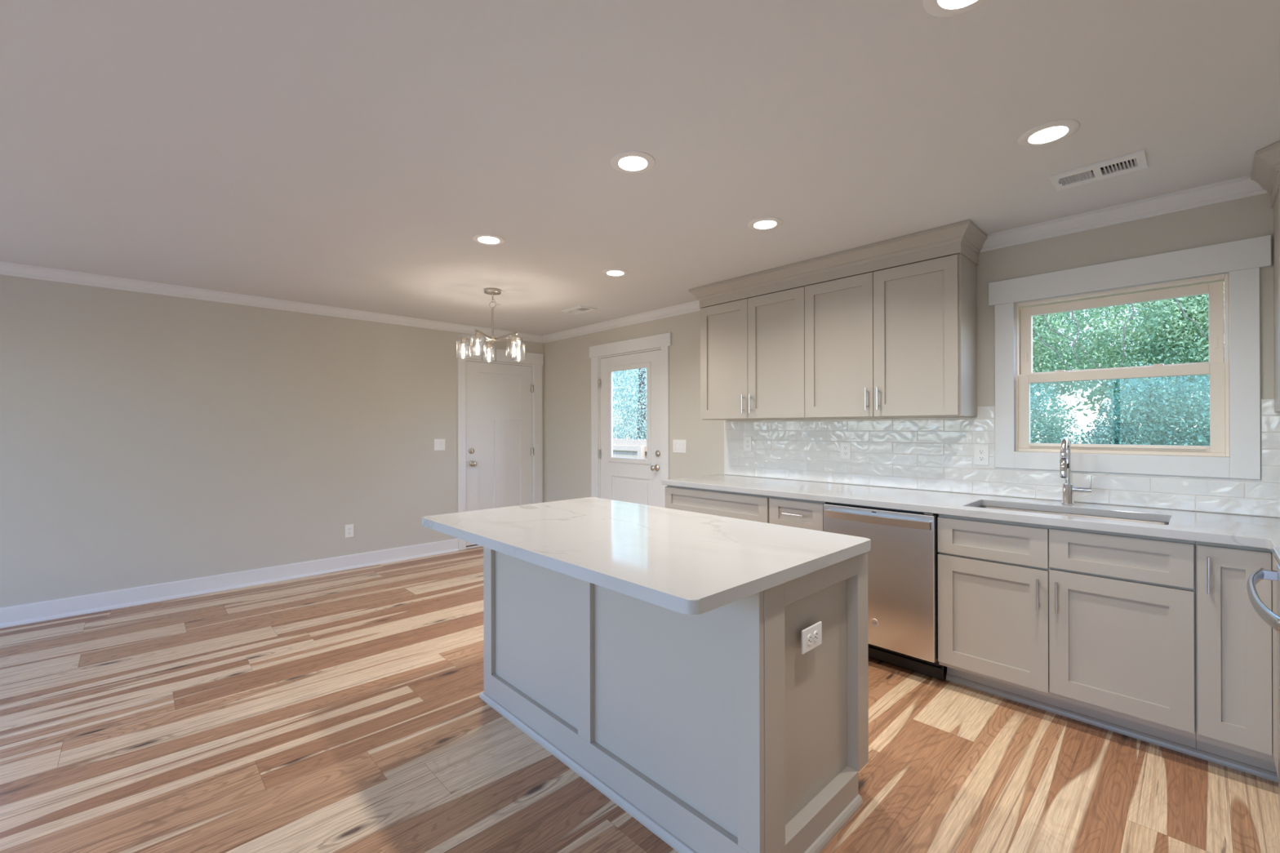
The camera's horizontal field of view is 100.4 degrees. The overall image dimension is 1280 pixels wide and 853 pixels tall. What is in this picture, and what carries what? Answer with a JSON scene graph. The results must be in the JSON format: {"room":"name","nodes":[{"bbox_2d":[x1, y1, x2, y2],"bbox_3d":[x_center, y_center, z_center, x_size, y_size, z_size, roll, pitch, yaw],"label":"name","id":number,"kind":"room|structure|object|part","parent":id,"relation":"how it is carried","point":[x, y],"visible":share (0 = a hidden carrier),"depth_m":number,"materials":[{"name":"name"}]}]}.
{"room":"kitchen","nodes":[
{"label":"kitchen","id":0,"kind":"room"},
{"bbox_2d":[0,274,544,607],"bbox_3d":[-3.531,0.222,4.292,6.400,2.809,0.150,0,0,-44],"label":"wall","id":1,"kind":"structure","parent":0,"point":[146,438],"depth_m":4.23,"materials":[{"name":"beige paint"}]},
{"bbox_2d":[0,538,458,628],"bbox_3d":[-3.861,1.262,3.849,5.310,0.130,0.030,0,0,-44],"label":"baseboard","id":2,"kind":"structure","parent":1,"relation":"attached to","point":[28,613],"depth_m":4.22,"materials":[{"name":"white paint"}]},
{"bbox_2d":[345,524,353,537],"bbox_3d":[-2.706,0.973,4.965,0.073,0.120,0.009,0,0,-44],"label":"wall outlet","id":3,"kind":"object","parent":1,"relation":"attached to","point":[348,528],"visible":1,"depth_m":4.96,"materials":[{"name":"white plastic"}]},
{"bbox_2d":[0,261,700,342],"bbox_3d":[-2.539,-1.048,3.248,6.400,0.076,2.735,0,0,-44],"label":"trim","id":4,"kind":"structure","parent":1,"relation":"attached to","point":[8,268],"depth_m":4.63,"materials":[{"name":"white paint"}]},
{"bbox_2d":[434,439,444,450],"bbox_3d":[-2.087,0.190,5.555,0.116,0.120,0.012,0,0,-44],"label":"light switch","id":5,"kind":"object","parent":1,"relation":"attached to","point":[439,444],"visible":1,"depth_m":5.55,"materials":[{"name":"white plastic"}]},
{"bbox_2d":[456,344,543,551],"bbox_3d":[-1.595,0.228,6.083,1.083,2.194,0.213,0,0,-44],"label":"door","id":6,"kind":"structure","parent":1,"relation":"in","point":[500,404],"depth_m":6.03,"materials":[{"name":"white paint"},{"name":"white semi gloss paint"},{"name":"satin nickel"}]},
{"bbox_3d":[-1.807,0.405,5.783,0.062,0.062,0.072,0,0,-44],"label":"knob","id":7,"kind":"part","parent":6,"relation":"part of","materials":[{"name":"silver metal"}]},
{"bbox_2d":[0,0,1279,335],"bbox_3d":[-1.297,-1.151,1.942,6.700,0.120,6.640,0,0,-44],"label":"ceiling","id":8,"kind":"structure","parent":0,"point":[350,154],"depth_m":1.96,"materials":[{"name":"white paint"}]},
{"bbox_2d":[471,233,505,244],"bbox_3d":[-0.881,-1.117,3.103,0.186,0.066,0.186,0,0,-44],"label":"recessed light","id":9,"kind":"object","parent":8,"relation":"in","point":[482,238],"visible":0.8,"depth_m":3.13,"materials":[{"name":"white plastic"}]},
{"bbox_2d":[455,288,525,362],"bbox_3d":[-1.159,-0.817,4.261,0.539,0.542,0.554,0,0,-44],"label":"chandelier","id":10,"kind":"object","parent":8,"relation":"hanging from","point":[478,335],"visible":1,"depth_m":4.22,"materials":[{"name":"silver metal"}]},
{"bbox_2d":[460,336,466,345],"bbox_3d":[-1.404,-0.680,4.230,0.041,0.064,0.041,0,0,-44],"label":"socket","id":11,"kind":"object","parent":10,"relation":"attached to","point":[462,341],"depth_m":4.22,"materials":[{"name":"silver metal"}]},
{"bbox_3d":[-1.404,-0.616,4.230,0.117,0.140,0.117,0,0,-44],"label":"lamp shade","id":12,"kind":"part","parent":10,"relation":"part of","materials":[{"name":"clear glass"}]},
{"bbox_3d":[-1.315,-0.709,4.238,0.242,0.046,0.010,0,0,-5],"label":"arm","id":13,"kind":"part","parent":10,"relation":"part of","materials":[{"name":"silver metal"}]},
{"bbox_3d":[-1.226,-0.617,4.026,0.117,0.140,0.117,0,0,-44],"label":"lamp shade","id":14,"kind":"part","parent":10,"relation":"part of","materials":[{"name":"clear glass"}]},
{"bbox_2d":[475,332,480,341],"bbox_3d":[-1.227,-0.681,4.026,0.041,0.064,0.041,0,0,-44],"label":"socket","id":15,"kind":"object","parent":10,"relation":"attached to","point":[477,337],"depth_m":4.01,"materials":[{"name":"silver metal"}]},
{"bbox_3d":[-1.207,-0.709,4.113,0.010,0.046,0.242,0,0,13],"label":"arm","id":16,"kind":"part","parent":10,"relation":"part of","materials":[{"name":"silver metal"}]},
{"bbox_2d":[486,341,491,349],"bbox_3d":[-1.265,-0.680,4.462,0.041,0.064,0.041,0,0,-44],"label":"socket","id":17,"kind":"object","parent":10,"relation":"attached to","point":[488,344],"depth_m":4.45,"materials":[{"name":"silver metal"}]},
{"bbox_3d":[-1.265,-0.616,4.462,0.117,0.140,0.117,0,0,-44],"label":"lamp shade","id":18,"kind":"part","parent":10,"relation":"part of","materials":[{"name":"clear glass"}]},
{"bbox_3d":[-1.175,-0.828,4.250,0.015,0.238,0.015,0,0,13],"label":"stem","id":19,"kind":"part","parent":10,"relation":"part of","materials":[{"name":"silver metal"}]},
{"bbox_3d":[-1.054,-0.709,4.178,0.242,0.046,0.010,0,0,31],"label":"arm","id":20,"kind":"part","parent":10,"relation":"part of","materials":[{"name":"silver metal"}]},
{"bbox_3d":[-1.069,-0.709,4.343,0.242,0.046,0.010,0,0,-41],"label":"arm","id":21,"kind":"part","parent":10,"relation":"part of","materials":[{"name":"silver metal"}]},
{"bbox_2d":[511,333,516,342],"bbox_3d":[-0.978,-0.681,4.132,0.041,0.064,0.041,0,0,-44],"label":"socket","id":22,"kind":"object","parent":10,"relation":"attached to","point":[513,337],"depth_m":4.12,"materials":[{"name":"silver metal"}]},
{"bbox_3d":[-0.978,-0.617,4.132,0.117,0.140,0.117,0,0,-44],"label":"lamp shade","id":23,"kind":"part","parent":10,"relation":"part of","materials":[{"name":"clear glass"}]},
{"bbox_2d":[515,339,520,348],"bbox_3d":[-1.001,-0.681,4.401,0.041,0.064,0.041,0,0,-44],"label":"socket","id":24,"kind":"object","parent":10,"relation":"attached to","point":[518,341],"depth_m":4.39,"materials":[{"name":"silver metal"}]},
{"bbox_3d":[-1.001,-0.617,4.401,0.117,0.140,0.117,0,0,-44],"label":"lamp shade","id":25,"kind":"part","parent":10,"relation":"part of","materials":[{"name":"clear glass"}]},
{"bbox_2d":[560,305,596,314],"bbox_3d":[-0.571,-1.103,4.966,0.192,0.065,0.304,0,0,-44],"label":"ceiling vent","id":26,"kind":"object","parent":8,"relation":"in","point":[580,309],"visible":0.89,"depth_m":4.95,"materials":[{"name":"white paint"}]},
{"bbox_2d":[602,268,628,276],"bbox_3d":[-0.175,-1.117,3.775,0.186,0.066,0.186,0,0,-44],"label":"recessed light","id":27,"kind":"object","parent":8,"relation":"in","point":[611,272],"visible":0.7,"depth_m":3.80,"materials":[{"name":"white plastic"}]},
{"bbox_2d":[610,151,655,173],"bbox_3d":[-0.029,-1.120,2.205,0.186,0.066,0.186,0,0,-44],"label":"recessed light","id":28,"kind":"object","parent":8,"relation":"in","point":[626,162],"visible":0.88,"depth_m":2.23,"materials":[{"name":"white plastic"}]},
{"bbox_2d":[747,217,782,231],"bbox_3d":[0.675,-1.121,2.876,0.186,0.066,0.186,0,0,-44],"label":"recessed light","id":29,"kind":"object","parent":8,"relation":"in","point":[762,224],"visible":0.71,"depth_m":2.90,"materials":[{"name":"white plastic"}]},
{"bbox_2d":[923,0,989,17],"bbox_3d":[0.812,-1.123,1.332,0.186,0.066,0.186,0,0,-44],"label":"recessed light","id":30,"kind":"object","parent":8,"relation":"in","point":[939,8],"visible":1,"depth_m":1.39,"materials":[{"name":"white plastic"}]},
{"bbox_2d":[1017,119,1079,147],"bbox_3d":[1.528,-1.124,1.997,0.186,0.066,0.186,0,0,-44],"label":"recessed light","id":31,"kind":"object","parent":8,"relation":"in","point":[1051,132],"visible":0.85,"depth_m":2.01,"materials":[{"name":"white plastic"}]},
{"bbox_2d":[1048,150,1147,191],"bbox_3d":[1.965,-1.112,2.289,0.192,0.065,0.304,0,0,-44],"label":"ceiling vent","id":32,"kind":"object","parent":8,"relation":"in","point":[1084,174],"visible":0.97,"depth_m":2.28,"materials":[{"name":"white metal"}]},
{"bbox_2d":[0,546,1279,852],"bbox_3d":[-1.328,1.319,1.904,6.500,0.001,6.340,0,0,-44],"label":"floor","id":33,"kind":"structure","parent":0,"point":[342,711],"depth_m":2.15,"materials":[{"name":"brown wood"}]},
{"bbox_2d":[479,546,868,852],"bbox_3d":[0.045,0.878,2.270,0.756,0.876,1.610,0,0,-44],"label":"kitchen island","id":34,"kind":"object","parent":33,"relation":"on","point":[713,731],"visible":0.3,"depth_m":1.77,"materials":[{"name":"beige paint"}]},
{"bbox_2d":[421,497,871,614],"bbox_3d":[-0.078,0.420,2.139,0.979,0.036,1.606,0,0,-44],"label":"island countertop","id":35,"kind":"structure","parent":34,"relation":"on","point":[686,562],"depth_m":1.78,"materials":[{"name":"white stone"}]},
{"bbox_3d":[-0.003,1.302,2.222,0.619,0.028,1.610,0,0,-44],"label":"shoe molding","id":36,"kind":"part","parent":34,"relation":"part of","materials":[{"name":"beige paint"}]},
{"bbox_2d":[801,621,822,654],"bbox_3d":[0.542,0.664,1.676,0.120,0.073,0.009,0,0,-44],"label":"wall outlet","id":37,"kind":"object","parent":34,"relation":"attached to","point":[811,636],"visible":1,"depth_m":1.67,"materials":[{"name":"white plastic"}]},
{"bbox_2d":[807,633,812,644],"bbox_3d":[0.530,0.664,1.660,0.027,0.034,0.002,0,0,-44],"label":"receptacle","id":38,"kind":"object","parent":37,"relation":"attached to","point":[809,635],"depth_m":1.66,"materials":[{"name":"white plastic"}]},
{"bbox_2d":[813,630,818,641],"bbox_3d":[0.558,0.664,1.687,0.027,0.034,0.002,0,0,-44],"label":"receptacle","id":39,"kind":"object","parent":37,"relation":"attached to","point":[815,632],"depth_m":1.69,"materials":[{"name":"white plastic"}]},
{"bbox_3d":[0.569,0.876,1.708,0.662,0.876,0.042,0,0,-44],"label":"frame","id":40,"kind":"part","parent":34,"relation":"part of","materials":[{"name":"beige paint"}]},
{"bbox_2d":[665,484,769,523],"bbox_3d":[0.733,0.878,3.935,0.706,0.876,0.908,0,0,-44],"label":"base cabinet","id":41,"kind":"object","parent":33,"relation":"on","point":[751,507],"visible":0.1,"depth_m":3.68,"materials":[{"name":"beige paint"}]},
{"bbox_2d":[768,496,827,531],"bbox_3d":[1.175,0.877,3.470,0.706,0.876,0.376,0,0,-44],"label":"base cabinet","id":42,"kind":"object","parent":33,"relation":"on","point":[789,512],"visible":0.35,"depth_m":3.25,"materials":[{"name":"beige paint"}]},
{"bbox_3d":[0.932,0.536,3.240,0.036,0.011,0.138,0,0,-44],"label":"handle","id":43,"kind":"part","parent":42,"relation":"part of","materials":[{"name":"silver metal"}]},
{"bbox_2d":[823,502,943,679],"bbox_3d":[1.490,0.877,3.090,0.722,0.874,0.600,0,0,-44],"label":"dishwasher","id":44,"kind":"object","parent":33,"relation":"on","point":[903,554],"visible":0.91,"depth_m":2.80,"materials":[{"name":"silver metal"}]},
{"bbox_3d":[1.255,0.498,2.856,0.059,0.044,0.555,0,0,-44],"label":"handle","id":45,"kind":"part","parent":44,"relation":"part of","materials":[{"name":"silver metal"}]},
{"bbox_3d":[1.346,1.255,2.951,0.033,0.093,0.600,0,0,-44],"label":"kick plate","id":46,"kind":"part","parent":44,"relation":"part of","materials":[{"name":"black plastic"}]},
{"bbox_2d":[937,514,1195,748],"bbox_3d":[2.032,0.874,2.569,0.706,0.876,0.896,0,0,-44],"label":"base cabinet","id":47,"kind":"object","parent":33,"relation":"on","point":[1098,624],"visible":0.94,"depth_m":2.29,"materials":[{"name":"beige paint"}]},
{"bbox_3d":[1.654,0.541,2.521,0.020,0.174,0.444,0,0,-44],"label":"drawer","id":48,"kind":"part","parent":47,"relation":"part of","materials":[{"name":"beige paint"}]},
{"bbox_3d":[1.655,0.909,2.520,0.020,0.537,0.444,0,0,-44],"label":"door","id":49,"kind":"part","parent":47,"relation":"part of","materials":[{"name":"beige paint"}]},
{"bbox_3d":[1.765,0.744,2.364,0.036,0.136,0.011,0,0,-44],"label":"handle","id":50,"kind":"part","parent":47,"relation":"part of","materials":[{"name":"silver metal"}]},
{"bbox_3d":[1.811,0.742,2.316,0.036,0.135,0.011,0,0,-44],"label":"handle","id":51,"kind":"part","parent":47,"relation":"part of","materials":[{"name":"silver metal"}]},
{"bbox_3d":[1.963,0.535,2.196,0.020,0.169,0.442,0,0,-44],"label":"drawer","id":52,"kind":"part","parent":47,"relation":"part of","materials":[{"name":"beige paint"}]},
{"bbox_3d":[1.964,0.900,2.196,0.020,0.538,0.442,0,0,-44],"label":"door","id":53,"kind":"part","parent":47,"relation":"part of","materials":[{"name":"beige paint"}]},
{"bbox_2d":[946,673,1278,782],"bbox_3d":[1.905,1.297,2.208,0.332,0.028,1.243,0,0,-44],"label":"trim","id":54,"kind":"structure","parent":33,"relation":"on","point":[1258,771],"depth_m":2.26,"materials":[{"name":"beige paint"}]},
{"bbox_2d":[1195,541,1279,777],"bbox_3d":[2.590,0.871,1.871,0.860,0.876,0.882,0,0,-44],"label":"base cabinet","id":55,"kind":"object","parent":33,"relation":"on","point":[1236,649],"visible":0.95,"depth_m":1.96,"materials":[{"name":"beige paint"}]},
{"bbox_2d":[662,474,1279,557],"bbox_3d":[1.624,0.417,2.887,0.858,0.036,3.684,0,0,-44],"label":"countertop","id":56,"kind":"structure","parent":55,"relation":"on","point":[1255,531],"depth_m":2.62,"materials":[{"name":"white stone"}]},
{"bbox_2d":[977,506,1168,524],"bbox_3d":[2.001,0.539,2.535,0.362,0.210,0.748,0,0,-44],"label":"sink","id":57,"kind":"object","parent":56,"relation":"in","point":[987,507],"visible":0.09,"depth_m":2.62,"materials":[{"name":"grey metal"}]},
{"bbox_2d":[1059,436,1092,504],"bbox_3d":[2.187,0.224,2.682,0.162,0.348,0.120,0,0,-44],"label":"faucet","id":58,"kind":"object","parent":56,"relation":"on","point":[1068,488],"visible":1,"depth_m":2.71,"materials":[{"name":"silver metal"}]},
{"bbox_3d":[2.160,0.174,2.703,0.145,0.248,0.025,0,0,-44],"label":"spout","id":59,"kind":"part","parent":58,"relation":"part of","materials":[{"name":"silver metal"}]},
{"bbox_3d":[2.243,0.290,2.703,0.027,0.087,0.074,0,0,-44],"label":"lever","id":60,"kind":"part","parent":58,"relation":"part of","materials":[{"name":"silver metal"}]},
{"bbox_3d":[2.122,0.554,1.988,0.036,0.136,0.011,0,0,-44],"label":"handle","id":61,"kind":"part","parent":55,"relation":"part of","materials":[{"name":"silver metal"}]},
{"bbox_3d":[2.179,0.808,1.817,0.190,0.717,0.018,0,0,-44],"label":"filler panel","id":62,"kind":"part","parent":55,"relation":"part of","materials":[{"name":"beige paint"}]},
{"bbox_2d":[1246,546,1279,813],"bbox_3d":[2.031,0.851,1.276,0.768,0.918,0.757,0,0,-44],"label":"range","id":63,"kind":"object","parent":33,"relation":"on","point":[1273,620],"visible":1,"depth_m":1.69,"materials":[{"name":"silver metal"}]},
{"bbox_3d":[1.795,0.485,1.521,0.692,0.037,0.078,0,0,-44],"label":"handle","id":64,"kind":"part","parent":63,"relation":"part of","materials":[{"name":"silver metal"}]},
{"bbox_2d":[1272,546,1279,564],"bbox_3d":[2.053,0.406,1.251,0.767,0.020,0.688,0,0,-44],"label":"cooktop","id":65,"kind":"object","parent":63,"relation":"in","point":[1276,550],"depth_m":1.69,"materials":[{"name":"silver glass"}]},
{"bbox_3d":[1.833,0.759,1.481,0.758,0.613,0.034,0,0,-44],"label":"oven door","id":66,"kind":"part","parent":63,"relation":"part of","materials":[{"name":"silver metal"}]},
{"bbox_3d":[1.835,1.165,1.480,0.758,0.180,0.032,0,0,-44],"label":"drawer","id":67,"kind":"part","parent":63,"relation":"part of","materials":[{"name":"silver metal"}]},
{"bbox_2d":[543,192,1279,518],"bbox_3d":[1.079,0.211,4.198,0.150,2.809,6.640,0,0,-44],"label":"wall","id":68,"kind":"structure","parent":0,"point":[566,362],"depth_m":3.60,"materials":[{"name":"beige paint"}]},
{"bbox_2d":[589,332,671,507],"bbox_3d":[-0.089,0.228,5.373,0.212,2.184,1.197,0,0,-44],"label":"door","id":69,"kind":"structure","parent":68,"relation":"in","point":[631,480],"depth_m":5.30,"materials":[{"name":"white paint"}]},
{"bbox_3d":[-0.109,-0.127,5.348,0.026,0.989,0.631,0,0,-44],"label":"glass frame","id":70,"kind":"part","parent":69,"relation":"part of","materials":[{"name":"white paint"}]},
{"bbox_3d":[0.137,0.391,5.034,0.072,0.062,0.062,0,0,-44],"label":"knob","id":71,"kind":"part","parent":69,"relation":"part of","materials":[{"name":"silver metal"}]},
{"bbox_2d":[672,439,686,453],"bbox_3d":[0.358,0.179,4.840,0.012,0.120,0.162,0,0,-44],"label":"light switch","id":72,"kind":"object","parent":68,"relation":"attached to","point":[678,446],"visible":1,"depth_m":4.83,"materials":[{"name":"white plastic"}]},
{"bbox_2d":[700,286,808,420],"bbox_3d":[0.897,-0.500,4.010,0.362,0.892,0.909,0,0,-44],"label":"upper cabinet","id":73,"kind":"object","parent":68,"relation":"attached to","point":[753,349],"visible":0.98,"depth_m":3.87,"materials":[{"name":"beige paint"}]},
{"bbox_3d":[0.641,-0.499,4.082,0.020,0.880,0.448,0,0,-44],"label":"door","id":74,"kind":"part","parent":73,"relation":"part of","materials":[{"name":"beige paint"}]},
{"bbox_3d":[0.757,-0.167,3.921,0.036,0.137,0.011,0,0,-44],"label":"handle","id":75,"kind":"part","parent":73,"relation":"part of","materials":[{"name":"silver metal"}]},
{"bbox_3d":[0.803,-0.167,3.873,0.036,0.137,0.011,0,0,-44],"label":"handle","id":76,"kind":"part","parent":73,"relation":"part of","materials":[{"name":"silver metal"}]},
{"bbox_3d":[0.922,-0.055,4.032,0.296,0.002,0.897,0,0,-44],"label":"panel","id":77,"kind":"part","parent":73,"relation":"part of","materials":[{"name":"beige wood"}]},
{"bbox_3d":[0.955,-0.500,3.753,0.020,0.880,0.453,0,0,-44],"label":"door","id":78,"kind":"part","parent":73,"relation":"part of","materials":[{"name":"beige paint"}]},
{"bbox_2d":[688,219,987,308],"bbox_3d":[1.208,-1.020,3.667,0.392,0.145,1.970,0,0,-44],"label":"crown molding","id":79,"kind":"structure","parent":73,"relation":"on","point":[966,238],"depth_m":3.31,"materials":[{"name":"beige paint"}]},
{"bbox_2d":[804,253,977,418],"bbox_3d":[1.531,-0.502,3.344,0.362,0.892,0.929,0,0,-44],"label":"upper cabinet","id":80,"kind":"object","parent":68,"relation":"attached to","point":[900,341],"visible":1,"depth_m":3.17,"materials":[{"name":"beige paint"}]},
{"bbox_3d":[1.270,-0.501,3.421,0.020,0.880,0.454,0,0,-44],"label":"door","id":81,"kind":"part","parent":80,"relation":"part of","materials":[{"name":"beige paint"}]},
{"bbox_3d":[1.385,-0.170,3.260,0.036,0.137,0.011,0,0,-44],"label":"handle","id":82,"kind":"part","parent":80,"relation":"part of","materials":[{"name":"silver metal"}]},
{"bbox_3d":[1.433,-0.170,3.210,0.036,0.137,0.011,0,0,-44],"label":"handle","id":83,"kind":"part","parent":80,"relation":"part of","materials":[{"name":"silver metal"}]},
{"bbox_3d":[1.556,-0.057,3.367,0.296,0.002,0.917,0,0,-44],"label":"panel","id":84,"kind":"part","parent":80,"relation":"part of","materials":[{"name":"beige wood"}]},
{"bbox_3d":[1.587,-0.503,3.088,0.020,0.880,0.457,0,0,-44],"label":"door","id":85,"kind":"part","parent":80,"relation":"part of","materials":[{"name":"beige paint"}]},
{"bbox_2d":[724,399,1279,517],"bbox_3d":[1.956,0.140,3.157,0.011,0.514,3.614,0,0,-44],"label":"backsplash","id":86,"kind":"structure","parent":68,"relation":"attached to","point":[937,454],"depth_m":3.25,"materials":[{"name":"white tile"}]},
{"bbox_3d":[0.712,0.175,4.464,0.011,0.454,0.005,0,0,-44],"label":"edge trim","id":87,"kind":"part","parent":86,"relation":"part of","materials":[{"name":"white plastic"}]},
{"bbox_2d":[743,436,751,451],"bbox_3d":[0.867,0.141,4.290,0.009,0.120,0.073,0,0,-44],"label":"wall outlet","id":88,"kind":"object","parent":86,"relation":"attached to","point":[747,440],"visible":1,"depth_m":4.29,"materials":[{"name":"white plastic"}]},
{"bbox_2d":[840,441,850,459],"bbox_3d":[1.428,0.167,3.700,0.009,0.120,0.073,0,0,-44],"label":"wall outlet","id":89,"kind":"object","parent":86,"relation":"attached to","point":[845,446],"visible":1,"depth_m":3.70,"materials":[{"name":"white plastic"}]},
{"bbox_2d":[974,444,988,465],"bbox_3d":[1.992,0.165,3.108,0.009,0.120,0.073,0,0,-44],"label":"wall outlet","id":90,"kind":"object","parent":86,"relation":"attached to","point":[981,451],"visible":1,"depth_m":3.11,"materials":[{"name":"white plastic"}]},
{"bbox_2d":[977,448,984,453],"bbox_3d":[1.989,0.146,3.106,0.002,0.027,0.034,0,0,-44],"label":"receptacle","id":91,"kind":"object","parent":90,"relation":"attached to","point":[980,451],"depth_m":3.11,"materials":[{"name":"white plastic"}]},
{"bbox_2d":[977,455,984,460],"bbox_3d":[1.989,0.185,3.106,0.002,0.027,0.034,0,0,-44],"label":"receptacle","id":92,"kind":"object","parent":90,"relation":"attached to","point":[980,457],"depth_m":3.11,"materials":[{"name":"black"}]},
{"bbox_2d":[980,174,1267,252],"bbox_3d":[2.349,-1.060,2.708,0.060,0.076,1.124,0,0,-44],"label":"trim","id":93,"kind":"structure","parent":68,"relation":"attached to","point":[1241,187],"depth_m":2.63,"materials":[{"name":"white paint"}]},
{"bbox_2d":[988,235,1271,479],"bbox_3d":[2.437,-0.298,2.750,0.176,1.064,1.054,0,0,-44],"label":"window","id":94,"kind":"structure","parent":68,"relation":"in","point":[1233,451],"depth_m":2.60,"materials":[{"name":"white paint"}]},
{"bbox_3d":[2.406,0.105,2.728,0.020,0.007,0.670,0,0,-44],"label":"lift rail","id":95,"kind":"part","parent":94,"relation":"part of","materials":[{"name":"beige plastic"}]},
{"bbox_3d":[2.426,-0.086,2.743,0.038,0.415,0.789,0,0,-44],"label":"sash","id":96,"kind":"part","parent":94,"relation":"part of","materials":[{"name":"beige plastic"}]},
{"bbox_3d":[2.455,-0.474,2.771,0.036,0.400,0.782,0,0,-44],"label":"sash","id":97,"kind":"part","parent":94,"relation":"part of","materials":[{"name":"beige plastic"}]},
{"bbox_3d":[2.450,-0.279,2.765,0.118,0.837,0.811,0,0,-44],"label":"frame","id":98,"kind":"part","parent":94,"relation":"part of","materials":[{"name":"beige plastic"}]},
{"bbox_2d":[1250,141,1279,208],"bbox_3d":[2.600,-1.025,1.866,0.294,0.145,1.013,0,0,1],"label":"crown molding","id":99,"kind":"structure","parent":68,"relation":"attached to","point":[1265,171],"depth_m":2.16,"materials":[{"name":"beige paint"}]},
{"bbox_2d":[1273,185,1279,412],"bbox_3d":[2.744,-0.507,1.862,0.656,0.892,0.656,0,0,-44],"label":"upper cabinet","id":100,"kind":"object","parent":68,"relation":"attached to","point":[1277,205],"visible":1,"depth_m":2.22,"materials":[{"name":"beige paint"}]},
{"bbox_3d":[2.518,-0.506,1.867,0.020,0.880,0.457,0,0,1],"label":"door","id":101,"kind":"part","parent":100,"relation":"part of","materials":[{"name":"beige paint"}]},
{"label":"outside","id":102,"kind":"structure","parent":0,"visible":0},
{"label":"lawn","id":103,"kind":"structure","parent":102,"visible":0},
{"bbox_2d":[613,368,646,439],"bbox_3d":[-0.175,-0.296,12.091,2.458,4.351,5.908,0,0,-44],"label":"cedar tree","id":104,"kind":"object","parent":103,"relation":"on","point":[638,400],"visible":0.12,"depth_m":11.15,"materials":[{"name":"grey plant"}]},
{"bbox_2d":[613,438,646,458],"bbox_3d":[-0.582,1.035,9.092,0.148,1.683,6.954,0,0,-44],"label":"fence","id":105,"kind":"object","parent":103,"relation":"on","point":[625,448],"visible":0.07,"depth_m":8.72,"materials":[{"name":"white wood"}]},
{"bbox_3d":[-0.577,0.357,9.137,0.040,0.090,6.900,0,0,-44],"label":"rail","id":106,"kind":"part","parent":105,"relation":"part of","materials":[{"name":"white wood"}]},
{"bbox_3d":[0.019,1.089,8.417,0.090,1.570,0.090,0,0,-44],"label":"post","id":107,"kind":"part","parent":105,"relation":"part of","materials":[{"name":"white wood"}]},
{"bbox_2d":[613,368,646,432],"bbox_3d":[1.077,-1.248,16.164,2.787,6.261,6.332,0,0,-44],"label":"cypress tree","id":108,"kind":"object","parent":103,"relation":"on","point":[635,369],"visible":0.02,"depth_m":16.86,"materials":[{"name":"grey plant"}]},
{"bbox_2d":[1030,382,1088,444],"bbox_3d":[4.828,0.621,7.586,1.066,2.482,2.719,0,0,-44],"label":"shrub","id":109,"kind":"object","parent":103,"relation":"on","point":[1046,429],"visible":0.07,"depth_m":6.89,"materials":[{"name":"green plant"}]},
{"bbox_2d":[1030,281,1224,402],"bbox_3d":[6.622,-0.558,7.824,2.011,4.836,6.950,0,0,-45],"label":"maple tree","id":110,"kind":"object","parent":103,"relation":"on","point":[1189,314],"visible":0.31,"depth_m":7.39,"materials":[{"name":"green plant"}]},
{"bbox_2d":[1030,299,1224,445],"bbox_3d":[10.146,-1.822,11.014,3.814,7.358,10.290,0,0,-38],"label":"oak tree","id":111,"kind":"object","parent":103,"relation":"on","point":[1102,390],"visible":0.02,"depth_m":11.14,"materials":[{"name":"green plant"}]},
{"bbox_2d":[1072,361,1209,445],"bbox_3d":[6.097,0.560,5.444,1.058,2.592,2.716,0,0,-44],"label":"shrub","id":112,"kind":"object","parent":103,"relation":"on","point":[1125,432],"visible":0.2,"depth_m":5.72,"materials":[{"name":"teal plant"}]}
]}

